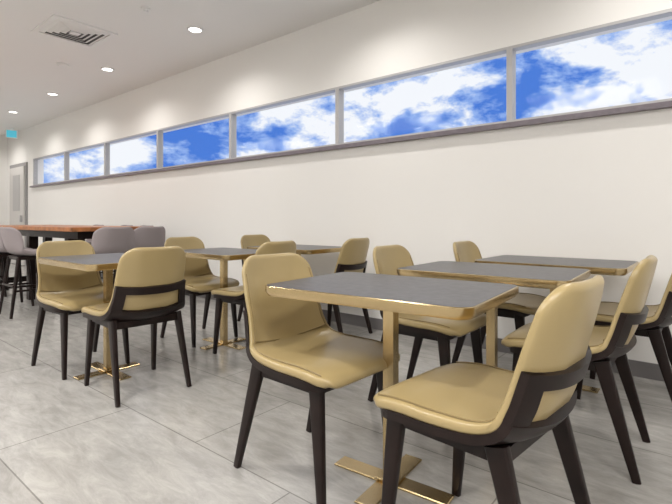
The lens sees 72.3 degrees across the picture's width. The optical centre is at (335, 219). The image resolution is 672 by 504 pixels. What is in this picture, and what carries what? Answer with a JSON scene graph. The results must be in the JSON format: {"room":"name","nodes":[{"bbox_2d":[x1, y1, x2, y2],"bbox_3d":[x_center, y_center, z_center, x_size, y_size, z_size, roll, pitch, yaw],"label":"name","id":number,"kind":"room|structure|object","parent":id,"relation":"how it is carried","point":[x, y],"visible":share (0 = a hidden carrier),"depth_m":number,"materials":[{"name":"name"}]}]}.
{"room":"eatery","nodes":[
{"label":"eatery","id":0,"kind":"room"},
{"bbox_2d":[0,135,6,224],"bbox_3d":[-10.379,-0.500,7.843,0.200,3.000,8.400,0,0,39],"label":"wall","id":1,"kind":"structure","parent":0,"point":[3,141],"depth_m":10.82,"materials":[{"name":"white paint"}]},
{"bbox_2d":[0,0,379,134],"bbox_3d":[-4.071,-2.050,2.684,16.500,0.100,8.400,0,0,39],"label":"ceiling","id":2,"kind":"structure","parent":0,"point":[157,45],"depth_m":5.18,"materials":[{"name":"white paint"}]},
{"bbox_2d":[5,128,17,138],"bbox_3d":[-7.057,-1.890,10.008,0.220,0.220,0.043,0,0,-31],"label":"exit sign","id":3,"kind":"object","parent":2,"relation":"hanging from","point":[11,133],"visible":1,"depth_m":9.99,"materials":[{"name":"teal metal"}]},
{"bbox_2d":[46,92,58,95],"bbox_3d":[-4.497,-1.995,7.296,0.170,0.010,0.170,0,0,39],"label":"recessed light","id":4,"kind":"object","parent":2,"relation":"in","point":[49,93],"depth_m":7.30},
{"bbox_2d":[57,62,68,67],"bbox_3d":[-3.505,-1.982,5.903,0.140,0.035,0.140,0,0,39],"label":"smoke detector","id":5,"kind":"object","parent":2,"relation":"attached to","point":[59,64],"visible":1,"depth_m":5.86,"materials":[{"name":"white plastic"}]},
{"bbox_2d":[31,14,117,47],"bbox_3d":[-2.779,-1.989,4.895,0.620,0.022,0.620,0,0,39],"label":"ceiling air vent","id":6,"kind":"object","parent":2,"relation":"in","point":[55,26],"depth_m":4.85,"materials":[{"name":"white metal"}]},
{"bbox_2d":[100,67,114,71],"bbox_3d":[-3.026,-1.995,6.093,0.170,0.010,0.170,0,0,39],"label":"recessed light","id":7,"kind":"object","parent":2,"relation":"in","point":[108,69],"depth_m":6.09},
{"bbox_2d":[141,6,150,13],"bbox_3d":[-1.801,-1.981,4.354,0.090,0.038,0.090,0,0,39],"label":"sprinkler","id":8,"kind":"object","parent":2,"relation":"attached to","point":[145,9],"depth_m":4.34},
{"bbox_2d":[187,26,203,32],"bbox_3d":[-1.478,-1.995,4.826,0.170,0.010,0.170,0,0,39],"label":"recessed light","id":9,"kind":"object","parent":2,"relation":"in","point":[193,29],"depth_m":4.82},
{"bbox_2d":[0,263,671,503],"bbox_3d":[-4.071,1.050,2.684,16.500,0.100,8.400,0,0,39],"label":"floor","id":10,"kind":"structure","parent":0,"point":[168,441],"depth_m":2.10,"materials":[{"name":"ceramic"}]},
{"bbox_2d":[0,257,6,296],"bbox_3d":[-4.565,0.536,5.949,0.440,0.931,0.456,0,0,39],"label":"bar stool","id":11,"kind":"object","parent":10,"relation":"on","point":[2,264],"visible":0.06,"depth_m":5.96,"materials":[{"name":"grey fabric"}]},
{"bbox_2d":[0,234,34,305],"bbox_3d":[-3.791,0.536,5.316,0.440,0.931,0.456,0,0,39],"label":"bar stool","id":12,"kind":"object","parent":10,"relation":"on","point":[3,252],"visible":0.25,"depth_m":5.33,"materials":[{"name":"grey fabric"}]},
{"bbox_2d":[0,227,37,318],"bbox_3d":[-3.311,0.536,4.924,0.440,0.931,0.456,0,0,39],"label":"bar stool","id":13,"kind":"object","parent":10,"relation":"on","point":[13,242],"visible":0.7,"depth_m":4.73,"materials":[{"name":"grey fabric"}]},
{"bbox_2d":[0,225,154,299],"bbox_3d":[-3.621,0.537,5.998,3.200,0.925,0.900,0,0,39],"label":"bar table","id":14,"kind":"object","parent":10,"relation":"on","point":[32,232],"visible":0.37,"depth_m":5.44,"materials":[{"name":"brown wood"}]},
{"bbox_2d":[31,240,129,379],"bbox_3d":[-1.768,0.577,3.189,0.574,0.854,0.494,0,0,36],"label":"dining chair","id":15,"kind":"object","parent":10,"relation":"on","point":[62,291],"visible":0.79,"depth_m":3.20,"materials":[{"name":"beige leather"}]},
{"bbox_2d":[38,253,139,380],"bbox_3d":[-1.506,0.625,3.040,0.820,0.750,0.590,0,0,39],"label":"dining table","id":16,"kind":"object","parent":10,"relation":"on","point":[108,262],"visible":0.7,"depth_m":3.01,"materials":[{"name":"grey laminate"}]},
{"bbox_2d":[85,225,103,274],"bbox_3d":[-3.761,0.536,6.932,0.440,0.931,0.456,0,0,39],"label":"bar stool","id":17,"kind":"object","parent":10,"relation":"on","point":[86,240],"visible":0.12,"depth_m":7.06,"materials":[{"name":"grey fabric"}]},
{"bbox_2d":[91,227,134,286],"bbox_3d":[-2.406,0.536,4.901,0.456,0.931,0.440,0,0,43],"label":"bar stool","id":18,"kind":"object","parent":10,"relation":"on","point":[105,240],"visible":0.59,"depth_m":4.74,"materials":[{"name":"grey fabric"}]},
{"bbox_2d":[113,225,152,288],"bbox_3d":[-2.639,0.536,6.014,0.440,0.931,0.456,0,0,39],"label":"bar stool","id":19,"kind":"object","parent":10,"relation":"on","point":[114,275],"visible":0.14,"depth_m":5.97,"materials":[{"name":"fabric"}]},
{"bbox_2d":[81,246,191,407],"bbox_3d":[-1.197,0.577,2.774,0.574,0.854,0.494,0,0,43],"label":"dining chair","id":20,"kind":"object","parent":10,"relation":"on","point":[149,285],"visible":1,"depth_m":2.60,"materials":[{"name":"beige leather"}]},
{"bbox_2d":[134,226,164,247],"bbox_3d":[-2.227,0.536,5.310,0.456,0.931,0.440,0,0,35],"label":"bar stool","id":21,"kind":"object","parent":10,"relation":"on","point":[145,236],"visible":0.44,"depth_m":5.16,"materials":[{"name":"grey fabric"}]},
{"bbox_2d":[160,237,238,347],"bbox_3d":[-1.166,0.577,3.925,0.574,0.854,0.494,0,0,39],"label":"dining chair","id":22,"kind":"object","parent":10,"relation":"on","point":[200,280],"visible":0.57,"depth_m":3.98,"materials":[{"name":"beige leather"}]},
{"bbox_2d":[184,248,256,349],"bbox_3d":[-0.905,0.625,3.711,0.820,0.750,0.590,0,0,39],"label":"dining table","id":23,"kind":"object","parent":10,"relation":"on","point":[224,255],"visible":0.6,"depth_m":3.68,"materials":[{"name":"grey laminate"}]},
{"bbox_2d":[237,234,269,320],"bbox_3d":[-0.647,0.577,4.560,0.574,0.854,0.494,0,0,39],"label":"dining chair","id":24,"kind":"object","parent":10,"relation":"on","point":[246,240],"visible":0.2,"depth_m":4.67,"materials":[{"name":"beige leather"}]},
{"bbox_2d":[211,240,296,353],"bbox_3d":[-0.597,0.577,3.460,0.574,0.854,0.494,0,0,39],"label":"dining chair","id":25,"kind":"object","parent":10,"relation":"on","point":[234,295],"visible":0.33,"depth_m":3.32,"materials":[{"name":"beige leather"}]},
{"bbox_2d":[247,244,341,255],"bbox_3d":[-0.359,0.625,4.299,0.820,0.750,0.590,0,0,39],"label":"dining table","id":26,"kind":"object","parent":10,"relation":"on","point":[301,249],"visible":0.33,"depth_m":4.04,"materials":[{"name":"grey laminate"}]},
{"bbox_2d":[233,253,399,503],"bbox_3d":[-0.085,0.577,1.866,0.574,0.854,0.494,0,0,41],"label":"dining chair","id":27,"kind":"object","parent":10,"relation":"on","point":[290,342],"visible":0.88,"depth_m":1.83,"materials":[{"name":"beige leather"}]},
{"bbox_2d":[327,237,371,333],"bbox_3d":[-0.008,0.577,4.038,0.574,0.854,0.494,0,0,37],"label":"dining chair","id":28,"kind":"object","parent":10,"relation":"on","point":[352,256],"visible":0.37,"depth_m":3.82,"materials":[{"name":"beige leather"}]},
{"bbox_2d":[265,272,518,503],"bbox_3d":[0.210,0.625,1.766,0.820,0.750,0.590,0,0,35],"label":"dining table","id":29,"kind":"object","parent":10,"relation":"on","point":[393,295],"visible":0.91,"depth_m":1.68,"materials":[{"name":"grey laminate"}]},
{"bbox_2d":[368,245,485,401],"bbox_3d":[0.506,0.577,2.557,0.574,0.854,0.494,0,0,39],"label":"dining chair","id":30,"kind":"object","parent":10,"relation":"on","point":[386,259],"visible":0.54,"depth_m":2.47,"materials":[{"name":"beige leather"}]},
{"bbox_2d":[373,275,603,503],"bbox_3d":[0.454,0.577,1.365,0.494,0.854,0.574,0,0,-45],"label":"dining chair","id":31,"kind":"object","parent":10,"relation":"on","point":[493,414],"visible":1,"depth_m":1.19,"materials":[{"name":"beige leather"}]},
{"bbox_2d":[397,261,590,366],"bbox_3d":[0.795,0.625,2.347,0.820,0.750,0.590,0,0,37],"label":"dining table","id":32,"kind":"object","parent":10,"relation":"on","point":[542,277],"visible":0.71,"depth_m":2.24,"materials":[{"name":"grey laminate"}]},
{"bbox_2d":[451,241,545,363],"bbox_3d":[1.093,0.577,3.085,0.574,0.854,0.494,0,0,39],"label":"dining chair","id":33,"kind":"object","parent":10,"relation":"on","point":[523,305],"visible":0.35,"depth_m":3.03,"materials":[{"name":"beige leather"}]},
{"bbox_2d":[474,255,638,392],"bbox_3d":[1.344,0.625,2.828,0.820,0.750,0.590,0,0,39],"label":"dining table","id":34,"kind":"object","parent":10,"relation":"on","point":[597,266],"visible":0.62,"depth_m":2.70,"materials":[{"name":"grey laminate"}]},
{"bbox_2d":[501,255,657,484],"bbox_3d":[1.085,0.577,2.058,0.574,0.854,0.494,0,0,38],"label":"dining chair","id":35,"kind":"object","parent":10,"relation":"on","point":[608,345],"visible":0.73,"depth_m":1.80,"materials":[{"name":"beige leather"}]},
{"bbox_2d":[577,274,671,401],"bbox_3d":[1.664,0.577,2.592,0.574,0.854,0.494,0,0,39],"label":"dining chair","id":36,"kind":"object","parent":10,"relation":"on","point":[655,327],"visible":0.57,"depth_m":2.35,"materials":[{"name":"beige leather"}]},
{"bbox_2d":[7,0,671,364],"bbox_3d":[-1.475,-0.500,5.857,16.100,3.000,0.200,0,0,39],"label":"wall","id":37,"kind":"structure","parent":0,"point":[597,187],"depth_m":4.08,"materials":[{"name":"white paint"}]},
{"bbox_2d":[10,166,24,264],"bbox_3d":[-7.168,-0.095,10.300,0.940,2.170,0.070,0,0,39],"label":"door","id":38,"kind":"structure","parent":37,"relation":"in","point":[17,175],"depth_m":10.25,"materials":[{"name":"grey paint"}]},
{"bbox_2d":[10,162,27,265],"bbox_3d":[-7.136,-0.130,10.339,1.100,2.260,0.030,0,0,39],"label":"door frame","id":39,"kind":"structure","parent":37,"relation":"attached to","point":[25,164],"depth_m":10.01,"materials":[{"name":"grey paint"}]},
{"bbox_2d":[33,152,63,184],"bbox_3d":[-5.782,-1.015,9.302,1.670,0.580,0.080,0,0,39],"label":"window","id":40,"kind":"structure","parent":37,"relation":"in","point":[35,160],"depth_m":9.79,"materials":[{"name":"silver metal"}]},
{"bbox_2d":[64,142,103,180],"bbox_3d":[-4.489,-1.015,8.245,1.670,0.580,0.080,0,0,39],"label":"window","id":41,"kind":"structure","parent":37,"relation":"in","point":[66,153],"depth_m":8.74,"materials":[{"name":"silver metal"}]},
{"bbox_2d":[104,130,156,175],"bbox_3d":[-3.197,-1.015,7.188,1.670,0.580,0.080,0,0,39],"label":"window","id":42,"kind":"structure","parent":37,"relation":"in","point":[107,143],"depth_m":7.53,"materials":[{"name":"silver metal"}]},
{"bbox_2d":[157,112,233,168],"bbox_3d":[-1.904,-1.015,6.130,1.670,0.580,0.080,0,0,39],"label":"window","id":43,"kind":"structure","parent":37,"relation":"in","point":[159,131],"depth_m":6.32,"materials":[{"name":"silver metal"}]},
{"bbox_2d":[230,87,336,158],"bbox_3d":[-0.611,-1.015,5.073,1.670,0.580,0.080,0,0,39],"label":"window","id":44,"kind":"structure","parent":37,"relation":"in","point":[332,90],"depth_m":5.13,"materials":[{"name":"silver metal"}]},
{"bbox_2d":[30,101,671,187],"bbox_3d":[-1.289,-0.708,5.563,13.460,0.035,0.080,0,0,39],"label":"trim","id":45,"kind":"structure","parent":37,"relation":"attached to","point":[666,104],"depth_m":3.80,"materials":[{"name":"metal"}]},
{"bbox_2d":[101,273,671,381],"bbox_3d":[-0.981,0.950,5.316,14.650,0.100,0.012,0,0,39],"label":"baseboard","id":46,"kind":"structure","parent":37,"relation":"attached to","point":[641,369],"depth_m":3.56,"materials":[{"name":"grey plastic"}]},
{"bbox_2d":[337,47,508,144],"bbox_3d":[0.681,-1.015,4.016,1.670,0.580,0.080,0,0,39],"label":"window","id":47,"kind":"structure","parent":37,"relation":"in","point":[340,90],"depth_m":3.97,"materials":[{"name":"silver metal"}]},
{"bbox_2d":[509,8,671,121],"bbox_3d":[1.974,-1.015,2.959,1.670,0.580,0.080,0,0,39],"label":"window","id":48,"kind":"structure","parent":37,"relation":"in","point":[667,12],"depth_m":3.21,"materials":[{"name":"silver metal"}]}
]}

